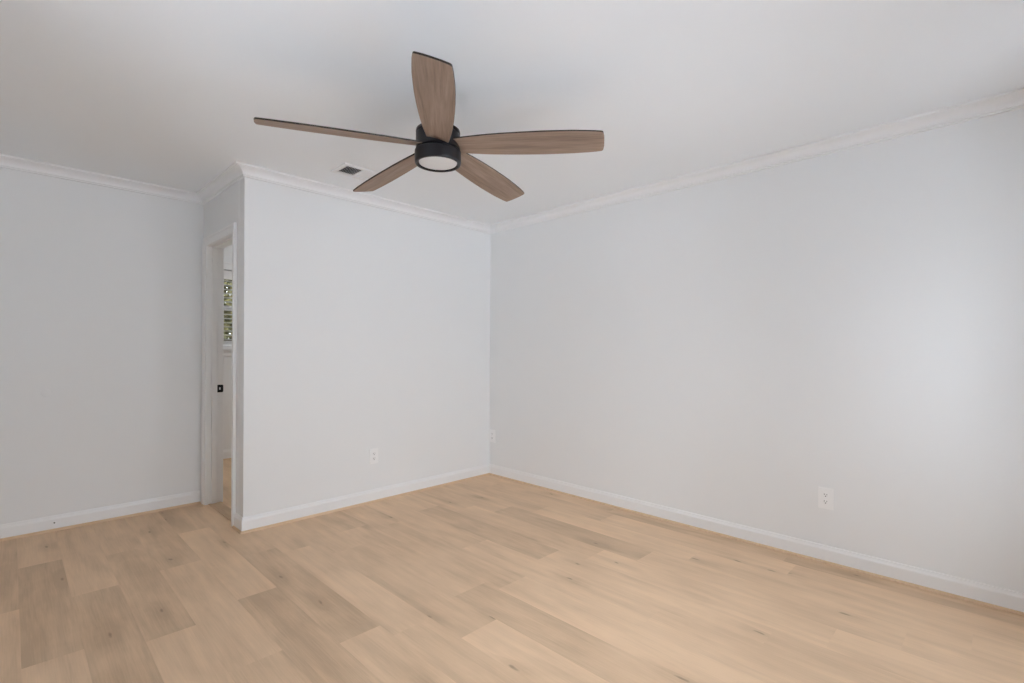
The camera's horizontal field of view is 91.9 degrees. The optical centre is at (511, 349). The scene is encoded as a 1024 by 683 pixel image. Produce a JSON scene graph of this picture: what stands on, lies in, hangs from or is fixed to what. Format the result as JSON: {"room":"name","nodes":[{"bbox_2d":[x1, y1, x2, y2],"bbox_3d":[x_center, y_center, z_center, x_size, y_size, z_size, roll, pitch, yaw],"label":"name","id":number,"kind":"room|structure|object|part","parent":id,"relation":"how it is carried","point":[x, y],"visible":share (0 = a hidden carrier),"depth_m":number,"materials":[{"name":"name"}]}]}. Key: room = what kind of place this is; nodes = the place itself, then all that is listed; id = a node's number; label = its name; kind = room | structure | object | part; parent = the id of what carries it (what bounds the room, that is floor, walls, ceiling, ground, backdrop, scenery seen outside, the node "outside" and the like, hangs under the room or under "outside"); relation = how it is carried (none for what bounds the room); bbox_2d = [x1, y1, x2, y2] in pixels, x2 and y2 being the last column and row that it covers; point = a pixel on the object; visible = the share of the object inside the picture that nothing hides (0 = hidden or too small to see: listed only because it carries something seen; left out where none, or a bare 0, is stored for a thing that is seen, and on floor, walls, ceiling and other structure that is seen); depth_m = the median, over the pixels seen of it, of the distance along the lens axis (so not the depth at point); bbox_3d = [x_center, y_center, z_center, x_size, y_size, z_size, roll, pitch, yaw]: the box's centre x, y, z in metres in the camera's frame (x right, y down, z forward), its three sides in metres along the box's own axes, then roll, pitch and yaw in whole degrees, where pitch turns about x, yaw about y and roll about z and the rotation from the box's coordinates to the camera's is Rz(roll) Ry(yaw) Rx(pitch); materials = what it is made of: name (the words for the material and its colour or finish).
{"room":"empty bedroom","nodes":[
{"label":"empty bedroom","id":0,"kind":"room"},
{"bbox_2d":[0,168,203,524],"bbox_3d":[-3.052,-0.005,3.433,0.112,2.440,1.805,0,0,45],"label":"wall","id":1,"kind":"structure","parent":0,"point":[101,287],"depth_m":3.48,"materials":[{"name":"white paint"}]},
{"bbox_2d":[0,490,199,538],"bbox_3d":[-3.064,1.165,3.341,0.012,0.100,1.665,0,0,45],"label":"baseboard","id":2,"kind":"structure","parent":1,"relation":"attached to","point":[79,517],"depth_m":3.47,"materials":[{"name":"white wood"}]},
{"bbox_2d":[0,501,200,540],"bbox_3d":[-3.051,1.207,3.337,0.012,0.015,1.652,0,0,45],"label":"trim","id":3,"kind":"structure","parent":1,"relation":"attached to","point":[199,502],"depth_m":3.47,"materials":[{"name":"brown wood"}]},
{"bbox_2d":[0,154,202,204],"bbox_3d":[-3.024,-1.192,3.326,0.076,0.067,1.685,0,0,45],"label":"trim","id":4,"kind":"structure","parent":1,"relation":"attached to","point":[6,161],"depth_m":3.45,"materials":[{"name":"white wood"}]},
{"bbox_2d":[196,161,243,204],"bbox_3d":[-2.121,-1.188,3.575,1.011,0.067,0.076,0,0,44],"label":"trim","id":5,"kind":"structure","parent":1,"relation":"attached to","point":[231,175],"depth_m":3.53,"materials":[{"name":"white wood"}]},
{"bbox_2d":[204,181,238,513],"bbox_3d":[-2.147,-0.001,3.723,0.876,2.440,0.108,0,0,44],"label":"wall","id":6,"kind":"structure","parent":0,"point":[221,211],"depth_m":3.50,"materials":[{"name":"white paint"}]},
{"bbox_2d":[201,222,236,525],"bbox_3d":[-2.131,0.171,3.706,0.750,2.095,0.150,0,0,44],"label":"door frame","id":7,"kind":"structure","parent":6,"relation":"attached to","point":[213,245],"depth_m":3.90,"materials":[{"name":"white wood"}]},
{"bbox_3d":[-2.326,0.308,3.952,0.010,0.060,0.046,0,0,30],"label":"strike plate","id":8,"kind":"part","parent":7,"relation":"part of","materials":[{"name":"black metal"}]},
{"bbox_3d":[-2.086,0.172,3.753,0.750,2.095,0.021,0,0,44],"label":"casing","id":9,"kind":"part","parent":7,"relation":"part of","materials":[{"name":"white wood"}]},
{"bbox_2d":[234,513,242,530],"bbox_3d":[-1.849,1.170,3.348,0.163,0.100,0.012,0,0,44],"label":"baseboard","id":10,"kind":"structure","parent":6,"relation":"attached to","point":[237,518],"depth_m":3.34,"materials":[{"name":"white wood"}]},
{"bbox_2d":[223,245,231,449],"bbox_3d":[-3.076,-0.005,5.640,0.120,2.440,2.955,0,0,45],"label":"wall","id":11,"kind":"structure","parent":0,"point":[227,390],"depth_m":5.48,"materials":[{"name":"white paint"}]},
{"bbox_2d":[223,449,230,458],"bbox_3d":[-2.992,1.159,5.636,0.012,0.112,2.835,0,0,45],"label":"baseboard","id":12,"kind":"structure","parent":11,"relation":"attached to","point":[226,453],"depth_m":5.47,"materials":[{"name":"white wood"}]},
{"bbox_2d":[224,262,231,355],"bbox_3d":[-3.162,-0.448,5.519,0.165,1.035,1.040,0,0,45],"label":"window","id":13,"kind":"structure","parent":11,"relation":"in","point":[227,265],"depth_m":5.48,"materials":[{"name":"white wood"}]},
{"bbox_2d":[224,271,231,345],"bbox_3d":[-3.151,-0.457,5.508,0.048,0.834,0.848,0,0,45],"label":"window blind","id":14,"kind":"object","parent":13,"relation":"attached to","point":[227,274],"visible":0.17,"depth_m":5.49,"materials":[{"name":"white plastic"}]},
{"bbox_3d":[-3.125,-0.501,5.484,0.026,0.930,1.010,0,0,45],"label":"casing","id":15,"kind":"part","parent":13,"relation":"part of","materials":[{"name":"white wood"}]},
{"bbox_3d":[-3.185,-0.271,5.541,0.028,0.420,0.810,0,0,45],"label":"sash","id":16,"kind":"part","parent":13,"relation":"part of","materials":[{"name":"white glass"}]},
{"bbox_2d":[238,177,489,517],"bbox_3d":[-1.043,0.004,4.140,0.110,2.440,2.238,0,0,45],"label":"wall","id":17,"kind":"structure","parent":0,"point":[362,328],"depth_m":3.86,"materials":[{"name":"white paint"}]},
{"bbox_2d":[232,525,241,533],"bbox_3d":[-1.853,1.213,3.335,0.175,0.015,0.012,0,0,44],"label":"trim","id":18,"kind":"structure","parent":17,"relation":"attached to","point":[233,526],"depth_m":3.33,"materials":[{"name":"brown wood"}]},
{"bbox_2d":[236,161,489,233],"bbox_3d":[-0.998,-1.183,4.048,0.076,0.067,2.313,0,0,45],"label":"trim","id":19,"kind":"structure","parent":17,"relation":"attached to","point":[249,171],"depth_m":3.82,"materials":[{"name":"white wood"}]},
{"bbox_2d":[240,473,488,534],"bbox_3d":[-1.009,1.216,4.075,0.012,0.015,2.249,0,0,45],"label":"trim","id":20,"kind":"structure","parent":17,"relation":"attached to","point":[448,483],"depth_m":3.85,"materials":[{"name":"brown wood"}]},
{"bbox_2d":[242,464,488,530],"bbox_3d":[-1.009,1.174,4.092,0.012,0.100,2.250,0,0,45],"label":"baseboard","id":21,"kind":"structure","parent":17,"relation":"attached to","point":[264,519],"depth_m":3.85,"materials":[{"name":"white wood"}]},
{"bbox_2d":[369,448,377,463],"bbox_3d":[-1.112,0.856,3.989,0.009,0.122,0.077,0,0,45],"label":"wall outlet","id":22,"kind":"object","parent":17,"relation":"attached to","point":[373,453],"visible":1,"depth_m":3.98,"materials":[{"name":"white plastic"}]},
{"bbox_2d":[0,0,1023,223],"bbox_3d":[-0.936,-1.276,2.848,7.080,0.120,4.175,0,0,45],"label":"ceiling","id":23,"kind":"structure","parent":0,"point":[167,93],"depth_m":2.21,"materials":[{"name":"white paint"}]},
{"bbox_2d":[330,162,378,180],"bbox_3d":[-1.050,-1.267,3.395,0.212,0.120,0.304,0,0,45],"label":"ceiling vent","id":24,"kind":"object","parent":23,"relation":"in","point":[346,169],"visible":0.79,"depth_m":3.39,"materials":[{"name":"white metal"}]},
{"bbox_2d":[254,51,603,201],"bbox_3d":[-0.376,-1.040,2.354,1.428,0.348,1.478,0,0,45],"label":"ceiling fan","id":25,"kind":"object","parent":23,"relation":"hanging from","point":[440,147],"visible":1,"depth_m":2.21,"materials":[{"name":"brown wood"}]},
{"bbox_3d":[-0.723,-0.936,2.137,0.695,0.008,0.156,-3,15,-25],"label":"blade","id":26,"kind":"part","parent":25,"relation":"part of","materials":[{"name":"brown wood"}]},
{"bbox_3d":[-0.631,-0.935,2.618,0.156,0.008,0.695,-19,10,-42],"label":"blade","id":27,"kind":"part","parent":25,"relation":"part of","materials":[{"name":"brown wood"}]},
{"bbox_3d":[-0.294,-0.934,1.900,0.156,0.008,0.695,14,1,-8],"label":"blade","id":28,"kind":"part","parent":25,"relation":"part of","materials":[{"name":"brown wood"}]},
{"bbox_3d":[-0.144,-0.933,2.679,0.156,0.008,0.695,-16,-10,27],"label":"blade","id":29,"kind":"part","parent":25,"relation":"part of","materials":[{"name":"brown wood"}]},
{"bbox_3d":[0.064,-0.932,2.235,0.695,0.008,0.156,3,-14,11],"label":"blade","id":30,"kind":"part","parent":25,"relation":"part of","materials":[{"name":"brown wood"}]},
{"bbox_2d":[0,460,1023,682],"bbox_3d":[-0.974,1.284,2.821,7.080,0.120,4.100,0,0,45],"label":"floor","id":31,"kind":"structure","parent":0,"point":[488,578],"depth_m":2.37,"materials":[{"name":"brown wood"}]},
{"bbox_2d":[489,108,1023,592],"bbox_3d":[0.482,0.010,4.292,7.080,2.440,0.120,0,0,45],"label":"wall","id":32,"kind":"structure","parent":0,"point":[850,322],"depth_m":2.96,"materials":[{"name":"white paint"}]},
{"bbox_2d":[490,429,494,442],"bbox_3d":[-0.193,0.846,4.863,0.077,0.122,0.009,0,0,45],"label":"wall outlet","id":33,"kind":"object","parent":32,"relation":"attached to","point":[492,432],"visible":1,"depth_m":4.86,"materials":[{"name":"white plastic"}]},
{"bbox_2d":[489,464,1023,611],"bbox_3d":[1.319,1.184,3.369,4.344,0.100,0.012,0,0,45],"label":"baseboard","id":34,"kind":"structure","parent":32,"relation":"attached to","point":[1002,597],"depth_m":2.95,"materials":[{"name":"white wood"}]},
{"bbox_2d":[489,473,1023,615],"bbox_3d":[1.310,1.226,3.360,4.319,0.015,0.012,0,0,45],"label":"trim","id":35,"kind":"structure","parent":32,"relation":"attached to","point":[997,607],"depth_m":2.94,"materials":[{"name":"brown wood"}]},
{"bbox_2d":[490,88,1023,233],"bbox_3d":[1.307,-1.173,3.346,4.344,0.067,0.076,0,0,45],"label":"trim","id":36,"kind":"structure","parent":32,"relation":"attached to","point":[1011,100],"depth_m":2.94,"materials":[{"name":"white wood"}]},
{"bbox_2d":[818,487,833,509],"bbox_3d":[1.823,0.863,2.876,0.077,0.122,0.009,0,0,45],"label":"wall outlet","id":37,"kind":"object","parent":32,"relation":"attached to","point":[825,495],"visible":1,"depth_m":2.87,"materials":[{"name":"white plastic"}]},
{"bbox_2d":[822,499,828,504],"bbox_3d":[1.821,0.883,2.874,0.034,0.028,0.003,0,0,45],"label":"receptacle","id":38,"kind":"object","parent":37,"relation":"attached to","point":[824,501],"depth_m":2.87,"materials":[{"name":"grey plastic"}]},
{"label":"outside","id":39,"kind":"structure","parent":0,"visible":0},
{"bbox_3d":[-4.666,1.608,11.100,9.780,0.200,10.730,0,0,45],"label":"ground","id":40,"kind":"structure","parent":39,"visible":0},
{"bbox_2d":[224,279,231,340],"bbox_3d":[-4.613,-0.143,7.218,2.345,3.301,3.649,0,0,40],"label":"shrub","id":41,"kind":"object","parent":40,"relation":"on","point":[225,283],"visible":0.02,"depth_m":7.18,"materials":[{"name":"green plant"}]}
]}

